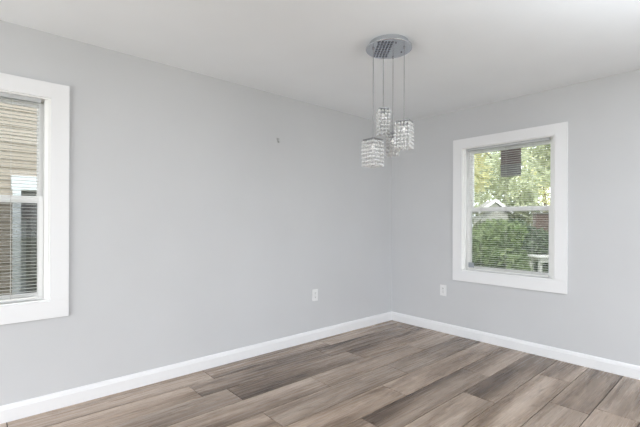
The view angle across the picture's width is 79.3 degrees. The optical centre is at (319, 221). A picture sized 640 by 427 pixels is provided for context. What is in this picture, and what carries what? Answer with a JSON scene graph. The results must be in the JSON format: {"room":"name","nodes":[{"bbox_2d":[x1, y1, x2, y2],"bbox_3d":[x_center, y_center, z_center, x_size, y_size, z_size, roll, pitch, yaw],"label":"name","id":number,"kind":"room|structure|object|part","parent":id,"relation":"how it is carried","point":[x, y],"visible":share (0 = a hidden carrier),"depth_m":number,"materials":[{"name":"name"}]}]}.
{"room":"empty dining room","nodes":[
{"label":"empty dining room","id":0,"kind":"room"},
{"bbox_2d":[0,20,391,405],"bbox_3d":[-1.710,0.002,2.645,7.160,2.440,0.160,0,0,-42],"label":"wall","id":1,"kind":"structure","parent":0,"point":[195,232],"depth_m":3.12,"materials":[{"name":"grey paint"}]},
{"bbox_2d":[0,73,69,324],"bbox_3d":[-2.126,-0.137,2.257,1.093,1.520,0.168,0,0,-42],"label":"window","id":2,"kind":"structure","parent":1,"relation":"in","point":[52,199],"depth_m":2.50,"materials":[{"name":"white paint"}]},
{"bbox_2d":[0,92,40,301],"bbox_3d":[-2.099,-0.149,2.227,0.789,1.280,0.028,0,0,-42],"label":"window blind","id":3,"kind":"object","parent":2,"relation":"attached to","point":[2,94],"visible":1,"depth_m":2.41,"materials":[{"name":"grey plastic"}]},
{"bbox_3d":[-1.915,-0.141,2.390,0.002,1.246,0.028,0,0,-42],"label":"ladder cord","id":4,"kind":"part","parent":3,"relation":"part of","materials":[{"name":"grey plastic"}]},
{"bbox_3d":[-2.101,0.484,2.226,0.777,0.013,0.023,0,0,-42],"label":"rail","id":5,"kind":"part","parent":3,"relation":"part of","materials":[{"name":"white plastic"}]},
{"bbox_3d":[-2.149,-0.451,2.284,0.827,0.652,0.030,0,0,-42],"label":"sash","id":6,"kind":"part","parent":2,"relation":"part of","materials":[{"name":"white plastic"}]},
{"bbox_3d":[-2.126,0.162,2.256,0.827,0.655,0.029,0,0,-42],"label":"sash","id":7,"kind":"part","parent":2,"relation":"part of","materials":[{"name":"white plastic"}]},
{"bbox_3d":[-2.130,-0.143,2.262,0.893,1.308,0.154,0,0,-42],"label":"frame","id":8,"kind":"part","parent":2,"relation":"part of","materials":[{"name":"white plastic"}]},
{"bbox_3d":[-2.073,-0.847,2.200,0.893,0.100,0.018,0,0,-42],"label":"head casing","id":9,"kind":"part","parent":2,"relation":"part of","materials":[{"name":"white paint"}]},
{"bbox_3d":[-2.079,0.567,2.200,1.093,0.112,0.018,0,0,-42],"label":"casing","id":10,"kind":"part","parent":2,"relation":"part of","materials":[{"name":"white paint"}]},
{"bbox_3d":[-1.704,-0.192,2.530,0.100,1.408,0.018,0,0,-42],"label":"casing","id":11,"kind":"part","parent":2,"relation":"part of","materials":[{"name":"white paint"}]},
{"bbox_2d":[0,312,391,423],"bbox_3d":[-1.716,1.170,2.526,7.000,0.104,0.016,0,0,-42],"label":"baseboard","id":12,"kind":"structure","parent":1,"relation":"attached to","point":[45,403],"depth_m":2.96,"materials":[{"name":"white paint"}]},
{"bbox_2d":[312,289,317,300],"bbox_3d":[-0.051,0.763,4.005,0.075,0.120,0.009,0,0,-42],"label":"wall outlet","id":13,"kind":"object","parent":1,"relation":"attached to","point":[315,291],"visible":1,"depth_m":4.00,"materials":[{"name":"white plastic"}]},
{"bbox_2d":[0,0,639,124],"bbox_3d":[0.445,-1.309,0.100,7.320,0.200,6.820,0,0,-42],"label":"ceiling","id":14,"kind":"structure","parent":0,"point":[464,54],"depth_m":2.58,"materials":[{"name":"white paint"}]},
{"bbox_2d":[362,34,413,167],"bbox_3d":[0.476,-0.788,2.626,0.334,0.842,0.317,0,0,-42],"label":"pendant chandelier","id":15,"kind":"object","parent":14,"relation":"hanging from","point":[388,46],"visible":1,"depth_m":2.59,"materials":[{"name":"clear glass"}]},
{"bbox_3d":[0.357,-0.544,2.600,0.100,0.050,0.100,0,0,-40],"label":"plate","id":16,"kind":"part","parent":15,"relation":"part of","materials":[{"name":"silver metal"}]},
{"bbox_3d":[0.448,-0.789,2.735,0.076,0.050,0.076,0,0,-4],"label":"plate","id":17,"kind":"part","parent":15,"relation":"part of","materials":[{"name":"silver metal"}]},
{"bbox_3d":[0.562,-0.662,2.585,0.100,0.050,0.100,0,0,27],"label":"plate","id":18,"kind":"part","parent":15,"relation":"part of","materials":[{"name":"silver metal"}]},
{"bbox_2d":[0,320,639,426],"bbox_3d":[0.428,1.291,-0.013,7.160,0.120,6.660,0,0,-42],"label":"floor","id":19,"kind":"structure","parent":0,"point":[391,373],"depth_m":2.79,"materials":[{"name":"brown wood"}]},
{"bbox_2d":[391,69,639,365],"bbox_3d":[3.119,0.022,2.475,0.160,2.440,6.500,0,0,-42],"label":"wall","id":20,"kind":"structure","parent":0,"point":[598,315],"depth_m":3.43,"materials":[{"name":"grey paint"}]},
{"bbox_2d":[440,285,445,295],"bbox_3d":[1.375,0.768,4.311,0.009,0.120,0.075,0,0,-42],"label":"wall outlet","id":21,"kind":"object","parent":20,"relation":"attached to","point":[442,287],"visible":1,"depth_m":4.31,"materials":[{"name":"white plastic"}]},
{"bbox_2d":[453,122,567,293],"bbox_3d":[1.874,-0.121,3.859,0.168,1.520,1.093,0,0,-42],"label":"window","id":22,"kind":"structure","parent":20,"relation":"in","point":[556,282],"depth_m":3.69,"materials":[{"name":"white paint"}]},
{"bbox_3d":[1.488,-0.179,4.181,0.018,1.408,0.100,0,0,-42],"label":"casing","id":23,"kind":"part","parent":22,"relation":"part of","materials":[{"name":"white paint"}]},
{"bbox_3d":[1.879,-0.127,3.864,0.154,1.308,0.893,0,0,-42],"label":"frame","id":24,"kind":"part","parent":22,"relation":"part of","materials":[{"name":"white plastic"}]},
{"bbox_3d":[1.820,-0.831,3.809,0.018,0.100,0.893,0,0,-42],"label":"head casing","id":25,"kind":"part","parent":22,"relation":"part of","materials":[{"name":"white paint"}]},
{"bbox_2d":[468,137,550,276],"bbox_3d":[1.840,-0.133,3.829,0.038,1.280,0.789,0,0,-42],"label":"window blind","id":26,"kind":"object","parent":22,"relation":"attached to","point":[470,264],"visible":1,"depth_m":3.83,"materials":[{"name":"grey plastic"}]},
{"bbox_3d":[1.841,0.500,3.832,0.023,0.013,0.777,0,0,-42],"label":"rail","id":27,"kind":"part","parent":26,"relation":"part of","materials":[{"name":"white plastic"}]},
{"bbox_3d":[1.871,0.178,3.858,0.029,0.655,0.827,0,0,-42],"label":"sash","id":28,"kind":"part","parent":22,"relation":"part of","materials":[{"name":"white plastic"}]},
{"bbox_3d":[1.815,0.583,3.809,0.018,0.112,1.093,0,0,-42],"label":"casing","id":29,"kind":"part","parent":22,"relation":"part of","materials":[{"name":"white paint"}]},
{"bbox_2d":[501,148,520,176],"bbox_3d":[1.915,-0.589,3.876,0.001,0.272,0.200,0,0,-42],"label":"paper sheet","id":30,"kind":"object","parent":22,"relation":"attached to","point":[517,167],"visible":0.79,"depth_m":3.87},
{"bbox_3d":[1.914,-0.515,3.875,0.001,0.125,0.200,0,0,-42],"label":"panel","id":31,"kind":"part","parent":30,"relation":"part of","materials":[{"name":"grey paper"}]},
{"bbox_3d":[1.903,-0.434,3.884,0.030,0.652,0.827,0,0,-42],"label":"sash","id":32,"kind":"part","parent":22,"relation":"part of","materials":[{"name":"white plastic"}]},
{"bbox_3d":[2.147,-0.176,3.438,0.018,1.408,0.100,0,0,-42],"label":"casing","id":33,"kind":"part","parent":22,"relation":"part of","materials":[{"name":"white paint"}]},
{"bbox_2d":[391,311,639,379],"bbox_3d":[3.048,1.190,2.417,0.016,0.104,6.500,0,0,-42],"label":"baseboard","id":34,"kind":"structure","parent":20,"relation":"attached to","point":[598,363],"depth_m":3.62,"materials":[{"name":"white paint"}]},
{"label":"outside","id":35,"kind":"structure","parent":0,"visible":0},
{"bbox_3d":[1.743,1.686,18.971,100.000,0.300,100.000,0,0,-42],"label":"ground","id":36,"kind":"structure","parent":35,"visible":0},
{"bbox_2d":[474,152,494,192],"bbox_3d":[4.122,-1.574,11.947,3.311,6.257,2.731,0,0,-42],"label":"leafy tree","id":37,"kind":"object","parent":36,"relation":"on","point":[477,174],"visible":0.02,"depth_m":11.60,"materials":[{"name":"green plant"}]},
{"bbox_2d":[472,219,497,229],"bbox_3d":[5.779,0.737,13.175,1.236,1.648,1.133,0,0,11],"label":"shrub","id":38,"kind":"object","parent":36,"relation":"on","point":[475,226],"visible":0.02,"depth_m":13.15,"materials":[{"name":"green plant"}]},
{"bbox_2d":[472,152,498,223],"bbox_3d":[10.645,-1.971,26.902,4.511,7.106,4.674,0,0,-42],"label":"leafy tree","id":39,"kind":"object","parent":36,"relation":"on","point":[490,152],"visible":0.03,"depth_m":26.13,"materials":[{"name":"green plant"}]},
{"bbox_2d":[474,200,512,223],"bbox_3d":[7.306,0.319,16.599,1.280,2.480,2.340,0,0,13],"label":"garden shed","id":40,"kind":"object","parent":36,"relation":"on","point":[493,203],"visible":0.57,"depth_m":15.65,"materials":[{"name":"white wood"}]},
{"bbox_3d":[7.087,-0.517,15.670,1.000,0.550,0.050,0,0,13],"label":"gable panel","id":41,"kind":"part","parent":40,"relation":"part of","materials":[{"name":"white wood"}]},
{"bbox_2d":[472,217,532,270],"bbox_3d":[2.726,0.734,6.484,1.442,1.623,1.550,0,0,1],"label":"shrub","id":42,"kind":"object","parent":36,"relation":"on","point":[482,236],"visible":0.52,"depth_m":6.17,"materials":[{"name":"green plant"}]},
{"bbox_2d":[474,147,545,225],"bbox_3d":[9.662,-1.507,20.047,3.968,6.175,3.756,0,0,-42],"label":"leafy tree","id":43,"kind":"object","parent":36,"relation":"on","point":[498,190],"visible":0.43,"depth_m":18.91,"materials":[{"name":"green plant"}]},
{"bbox_2d":[489,219,548,272],"bbox_3d":[4.270,0.722,8.345,1.362,1.658,1.623,0,0,-42],"label":"shrub","id":44,"kind":"object","parent":36,"relation":"on","point":[542,238],"visible":0.2,"depth_m":7.86,"materials":[{"name":"green plant"}]},
{"bbox_2d":[513,152,549,225],"bbox_3d":[15.584,-1.864,27.046,4.840,6.926,4.283,0,0,-8],"label":"leafy tree","id":45,"kind":"object","parent":36,"relation":"on","point":[545,200],"visible":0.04,"depth_m":26.51,"materials":[{"name":"green plant"}]},
{"bbox_2d":[521,144,549,186],"bbox_3d":[8.046,-1.796,12.503,2.970,6.731,2.651,0,0,3],"label":"leafy tree","id":46,"kind":"object","parent":36,"relation":"on","point":[545,177],"visible":0.02,"depth_m":12.32,"materials":[{"name":"green plant"}]},
{"bbox_2d":[528,255,548,271],"bbox_3d":[4.549,1.093,7.200,1.200,0.910,0.440,0,0,0],"label":"patio table","id":47,"kind":"object","parent":36,"relation":"on","point":[533,257],"visible":0.25,"depth_m":7.04,"materials":[{"name":"white paint"}]},
{"bbox_3d":[4.024,1.106,7.345,0.050,0.880,0.050,0,0,0],"label":"leg","id":48,"kind":"part","parent":47,"relation":"part of","materials":[{"name":"white paint"}]},
{"bbox_3d":[4.024,1.106,7.055,0.050,0.880,0.050,0,0,0],"label":"leg","id":49,"kind":"part","parent":47,"relation":"part of","materials":[{"name":"white paint"}]},
{"bbox_2d":[532,212,548,234],"bbox_3d":[9.695,0.609,15.111,2.660,1.920,0.300,0,0,0],"label":"wall","id":50,"kind":"structure","parent":36,"relation":"on","point":[543,221],"depth_m":15.00,"materials":[{"name":"red brick"}]}
]}

